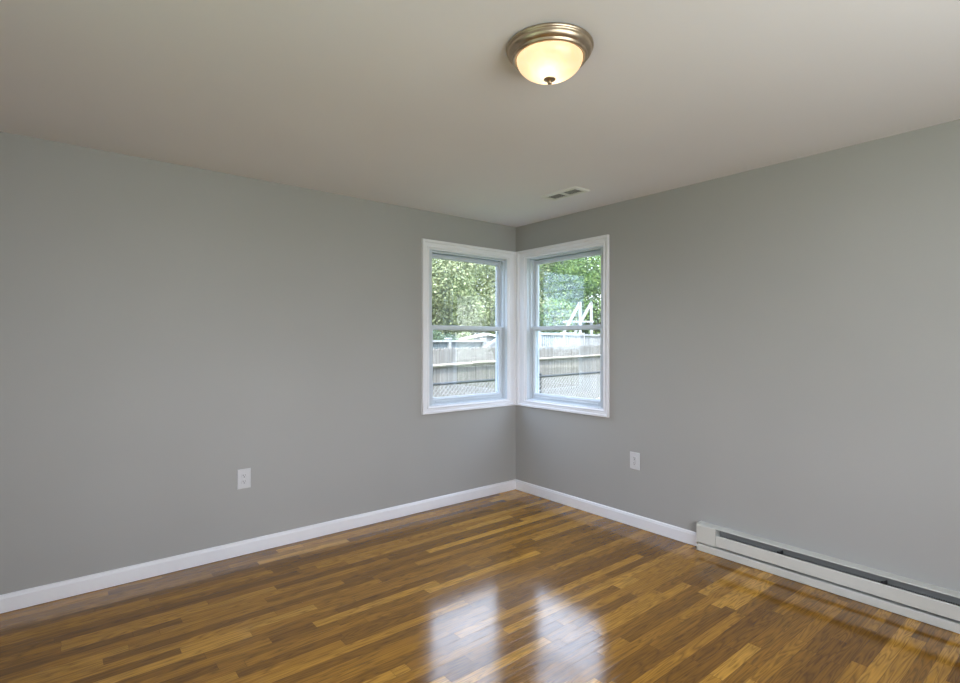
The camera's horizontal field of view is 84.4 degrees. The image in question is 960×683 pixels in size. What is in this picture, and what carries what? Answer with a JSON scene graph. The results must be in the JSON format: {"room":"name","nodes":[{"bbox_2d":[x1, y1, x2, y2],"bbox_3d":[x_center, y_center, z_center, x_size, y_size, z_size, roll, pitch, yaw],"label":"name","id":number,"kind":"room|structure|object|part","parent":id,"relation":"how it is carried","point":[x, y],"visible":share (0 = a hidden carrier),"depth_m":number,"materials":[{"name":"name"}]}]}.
{"room":"empty bedroom","nodes":[
{"label":"empty bedroom","id":0,"kind":"room"},
{"bbox_2d":[0,132,515,594],"bbox_3d":[-1.303,0.406,3.691,4.110,2.940,0.140,0,0,-39],"label":"wall","id":1,"kind":"structure","parent":0,"point":[168,331],"depth_m":3.25,"materials":[{"name":"paint"}]},
{"bbox_2d":[237,468,250,489],"bbox_3d":[-1.523,0.886,3.415,0.083,0.127,0.009,0,0,-39],"label":"electrical outlet","id":2,"kind":"object","parent":1,"relation":"attached to","point":[243,475],"visible":1,"depth_m":3.41,"materials":[{"name":"white plastic"}]},
{"bbox_2d":[0,479,515,613],"bbox_3d":[-1.200,1.329,3.675,3.970,0.090,0.014,0,0,-39],"label":"baseboard","id":3,"kind":"structure","parent":1,"relation":"attached to","point":[33,596],"depth_m":3.32,"materials":[{"name":"paint"}]},
{"bbox_2d":[422,238,515,414],"bbox_3d":[-0.115,-0.120,4.659,1.044,1.423,0.183,0,0,-39],"label":"window","id":4,"kind":"structure","parent":1,"relation":"in","point":[504,261],"depth_m":4.70,"materials":[{"name":"paint"}]},
{"bbox_3d":[-0.139,-0.418,4.689,0.814,0.641,0.035,0,0,-39],"label":"sash","id":5,"kind":"part","parent":4,"relation":"part of","materials":[{"name":"clear glass"}]},
{"bbox_3d":[-0.102,0.504,4.642,0.702,0.008,0.010,0,0,-39],"label":"lift rail","id":6,"kind":"part","parent":4,"relation":"part of","materials":[{"name":"white plastic"}]},
{"bbox_3d":[-0.114,0.195,4.659,0.814,0.661,0.035,0,0,-39],"label":"sash","id":7,"kind":"part","parent":4,"relation":"part of","materials":[{"name":"glass"}]},
{"bbox_2d":[0,0,959,226],"bbox_3d":[0.257,-1.174,1.892,4.250,0.220,4.900,0,0,-39],"label":"ceiling","id":8,"kind":"structure","parent":0,"point":[416,104],"depth_m":2.25,"materials":[{"name":"paint"}]},
{"bbox_2d":[506,22,593,84],"bbox_3d":[0.252,-0.997,1.913,0.312,0.134,0.312,0,0,-39],"label":"ceiling light","id":9,"kind":"object","parent":8,"relation":"attached to","point":[549,53],"visible":1,"depth_m":1.83,"materials":[{"name":"white glass"}]},
{"bbox_2d":[540,186,589,200],"bbox_3d":[0.608,-1.058,3.798,0.158,0.011,0.338,0,0,-39],"label":"ceiling vent","id":10,"kind":"object","parent":8,"relation":"in","point":[572,191],"visible":1,"depth_m":3.78,"materials":[{"name":"white metal"}]},
{"bbox_2d":[0,489,959,682],"bbox_3d":[0.247,1.436,1.793,4.110,0.120,4.760,0,0,-39],"label":"floor","id":11,"kind":"structure","parent":0,"point":[513,586],"depth_m":2.60,"materials":[{"name":"brown wood"}]},
{"bbox_2d":[516,119,959,591],"bbox_3d":[1.848,0.406,3.191,0.140,2.940,4.900,0,0,-39],"label":"wall","id":12,"kind":"structure","parent":0,"point":[784,337],"depth_m":3.11,"materials":[{"name":"paint"}]},
{"bbox_2d":[516,234,608,417],"bbox_3d":[0.736,-0.120,4.552,0.183,1.423,1.064,0,0,-39],"label":"window","id":13,"kind":"structure","parent":12,"relation":"in","point":[528,261],"depth_m":4.71,"materials":[{"name":"paint"}]},
{"bbox_3d":[0.741,0.195,4.544,0.035,0.661,0.814,0,0,-39],"label":"sash","id":14,"kind":"part","parent":13,"relation":"part of","materials":[{"name":"glass"}]},
{"bbox_3d":[0.726,0.504,4.530,0.010,0.008,0.702,0,0,-39],"label":"lift rail","id":15,"kind":"part","parent":13,"relation":"part of","materials":[{"name":"white plastic"}]},
{"bbox_3d":[0.772,-0.418,4.569,0.035,0.641,0.814,0,0,-39],"label":"sash","id":16,"kind":"part","parent":13,"relation":"part of","materials":[{"name":"clear glass"}]},
{"bbox_2d":[516,480,695,545],"bbox_3d":[0.903,1.329,4.227,0.014,0.090,1.792,0,0,-39],"label":"baseboard","id":17,"kind":"structure","parent":12,"relation":"attached to","point":[664,529],"depth_m":4.07,"materials":[{"name":"paint"}]},
{"bbox_2d":[630,451,639,469],"bbox_3d":[1.149,0.887,3.930,0.009,0.127,0.083,0,0,-39],"label":"electrical outlet","id":18,"kind":"object","parent":12,"relation":"attached to","point":[634,457],"visible":1,"depth_m":3.93,"materials":[{"name":"white plastic"}]},
{"bbox_2d":[696,521,959,633],"bbox_3d":[2.042,1.284,2.790,0.066,0.177,1.863,0,0,-39],"label":"baseboard heater","id":19,"kind":"object","parent":12,"relation":"attached to","point":[934,605],"visible":1,"depth_m":2.88,"materials":[{"name":"metal"}]},
{"bbox_3d":[2.050,1.279,2.734,0.006,0.068,1.701,0,0,-39],"label":"panel","id":20,"kind":"part","parent":19,"relation":"part of","materials":[{"name":"metal"}]},
{"label":"outside","id":21,"kind":"structure","parent":0,"visible":0},
{"bbox_3d":[3.177,1.894,33.077,120.000,0.095,120.000,0,0,-39],"label":"ground","id":22,"kind":"structure","parent":21,"visible":0},
{"bbox_2d":[433,330,457,339],"bbox_3d":[-1.325,0.977,14.478,1.959,2.746,2.085,0,0,20],"label":"shrub","id":23,"kind":"object","parent":22,"relation":"on","point":[436,336],"visible":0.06,"depth_m":14.57,"materials":[{"name":"green plant"}]},
{"bbox_2d":[432,258,484,337],"bbox_3d":[-3.700,-0.800,24.203,7.582,8.911,7.390,0,0,-6],"label":"leafy tree","id":24,"kind":"object","parent":22,"relation":"on","point":[449,299],"visible":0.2,"depth_m":22.29,"materials":[{"name":"green plant"}]},
{"bbox_2d":[433,338,486,348],"bbox_3d":[-1.994,0.893,10.679,0.142,1.965,8.120,0,0,32],"label":"fence","id":25,"kind":"object","parent":22,"relation":"on","point":[447,342],"visible":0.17,"depth_m":12.98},
{"bbox_3d":[-0.758,0.893,12.666,0.140,1.965,0.140,0,0,32],"label":"post","id":26,"kind":"part","parent":25,"relation":"part of","materials":[{"name":"white wood"}]},
{"bbox_3d":[-2.012,-0.006,10.650,0.120,0.045,8.032,0,0,32],"label":"cap rail","id":27,"kind":"part","parent":25,"relation":"part of","materials":[{"name":"white wood"}]},
{"bbox_3d":[0.078,0.893,14.009,0.140,1.965,0.140,0,0,32],"label":"post","id":28,"kind":"part","parent":25,"relation":"part of","materials":[{"name":"white wood"}]},
{"bbox_2d":[456,331,473,339],"bbox_3d":[-1.066,1.028,17.458,2.266,2.733,2.325,0,0,-8],"label":"shrub","id":29,"kind":"object","parent":22,"relation":"on","point":[465,333],"visible":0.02,"depth_m":17.22,"materials":[{"name":"green plant"}]},
{"bbox_2d":[457,333,494,344],"bbox_3d":[0.090,0.776,21.520,3.600,2.200,2.700,0,0,-9],"label":"garden shed","id":30,"kind":"object","parent":22,"relation":"on","point":[490,337],"visible":0.06,"depth_m":20.32,"materials":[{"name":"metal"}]},
{"bbox_2d":[432,261,568,340],"bbox_3d":[0.820,-0.800,26.830,7.390,8.911,7.582,0,0,-8],"label":"leafy tree","id":31,"kind":"object","parent":22,"relation":"on","point":[485,286],"visible":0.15,"depth_m":25.26,"materials":[{"name":"green plant"}]},
{"bbox_2d":[433,345,599,398],"bbox_3d":[1.676,0.989,12.873,0.184,1.774,21.712,0,0,32],"label":"fence","id":32,"kind":"object","parent":22,"relation":"on","point":[452,364],"visible":0.21,"depth_m":10.56,"materials":[{"name":"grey wood"}]},
{"bbox_3d":[1.717,0.406,12.822,0.060,0.081,21.669,0,0,32],"label":"rail","id":33,"kind":"part","parent":32,"relation":"part of","materials":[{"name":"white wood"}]},
{"bbox_2d":[433,371,599,399],"bbox_3d":[3.172,1.229,11.846,12.915,1.294,0.082,0,0,-44],"label":"fence","id":34,"kind":"object","parent":22,"relation":"on","point":[596,372],"visible":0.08,"depth_m":10.02,"materials":[{"name":"grey metal"}]},
{"bbox_3d":[3.187,0.651,11.837,12.900,0.040,0.042,0,0,-44],"label":"rail","id":35,"kind":"part","parent":34,"relation":"part of","materials":[{"name":"grey metal"}]},
{"bbox_3d":[1.119,1.229,9.848,0.065,1.294,0.068,0,0,-44],"label":"post","id":36,"kind":"part","parent":34,"relation":"part of","materials":[{"name":"grey metal"}]},
{"bbox_2d":[484,331,599,346],"bbox_3d":[1.603,0.772,17.547,1.860,2.208,9.337,0,0,32],"label":"pool deck","id":37,"kind":"object","parent":22,"relation":"on","point":[545,339],"visible":0.26,"depth_m":17.96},
{"bbox_3d":[0.346,0.762,13.863,0.070,2.188,1.750,0,0,32],"label":"stair rail","id":38,"kind":"part","parent":37,"relation":"part of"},
{"bbox_3d":[1.791,0.781,16.201,0.120,2.190,0.120,0,0,32],"label":"post","id":39,"kind":"part","parent":37,"relation":"part of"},
{"bbox_3d":[2.785,0.781,17.802,0.120,2.190,0.120,0,0,32],"label":"post","id":40,"kind":"part","parent":37,"relation":"part of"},
{"bbox_3d":[2.785,-0.239,17.802,0.090,0.070,7.537,0,0,32],"label":"rail","id":41,"kind":"part","parent":37,"relation":"part of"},
{"bbox_2d":[557,302,593,345],"bbox_3d":[3.567,-0.369,20.926,1.874,2.377,0.403,0,0,0],"label":"pool ladder","id":42,"kind":"object","parent":37,"relation":"on","point":[590,306],"visible":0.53,"depth_m":20.89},
{"bbox_3d":[3.312,-0.369,20.775,1.364,2.377,0.100,0,0,0],"label":"rail","id":43,"kind":"part","parent":42,"relation":"part of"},
{"bbox_3d":[3.811,-0.369,21.077,1.364,2.377,0.100,0,0,0],"label":"rail","id":44,"kind":"part","parent":42,"relation":"part of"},
{"bbox_3d":[3.778,0.781,19.404,0.120,2.190,0.120,0,0,32],"label":"post","id":45,"kind":"part","parent":37,"relation":"part of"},
{"bbox_2d":[488,256,600,330],"bbox_3d":[3.669,-1.680,31.950,7.791,10.921,8.294,0,0,-1],"label":"leafy tree","id":46,"kind":"object","parent":22,"relation":"on","point":[586,259],"visible":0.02,"depth_m":30.21,"materials":[{"name":"green plant"}]},
{"bbox_2d":[539,255,600,345],"bbox_3d":[5.599,-0.959,25.928,6.970,8.018,6.346,0,0,-15],"label":"leafy tree","id":47,"kind":"object","parent":22,"relation":"on","point":[568,274],"visible":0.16,"depth_m":24.76,"materials":[{"name":"green plant"}]}
]}

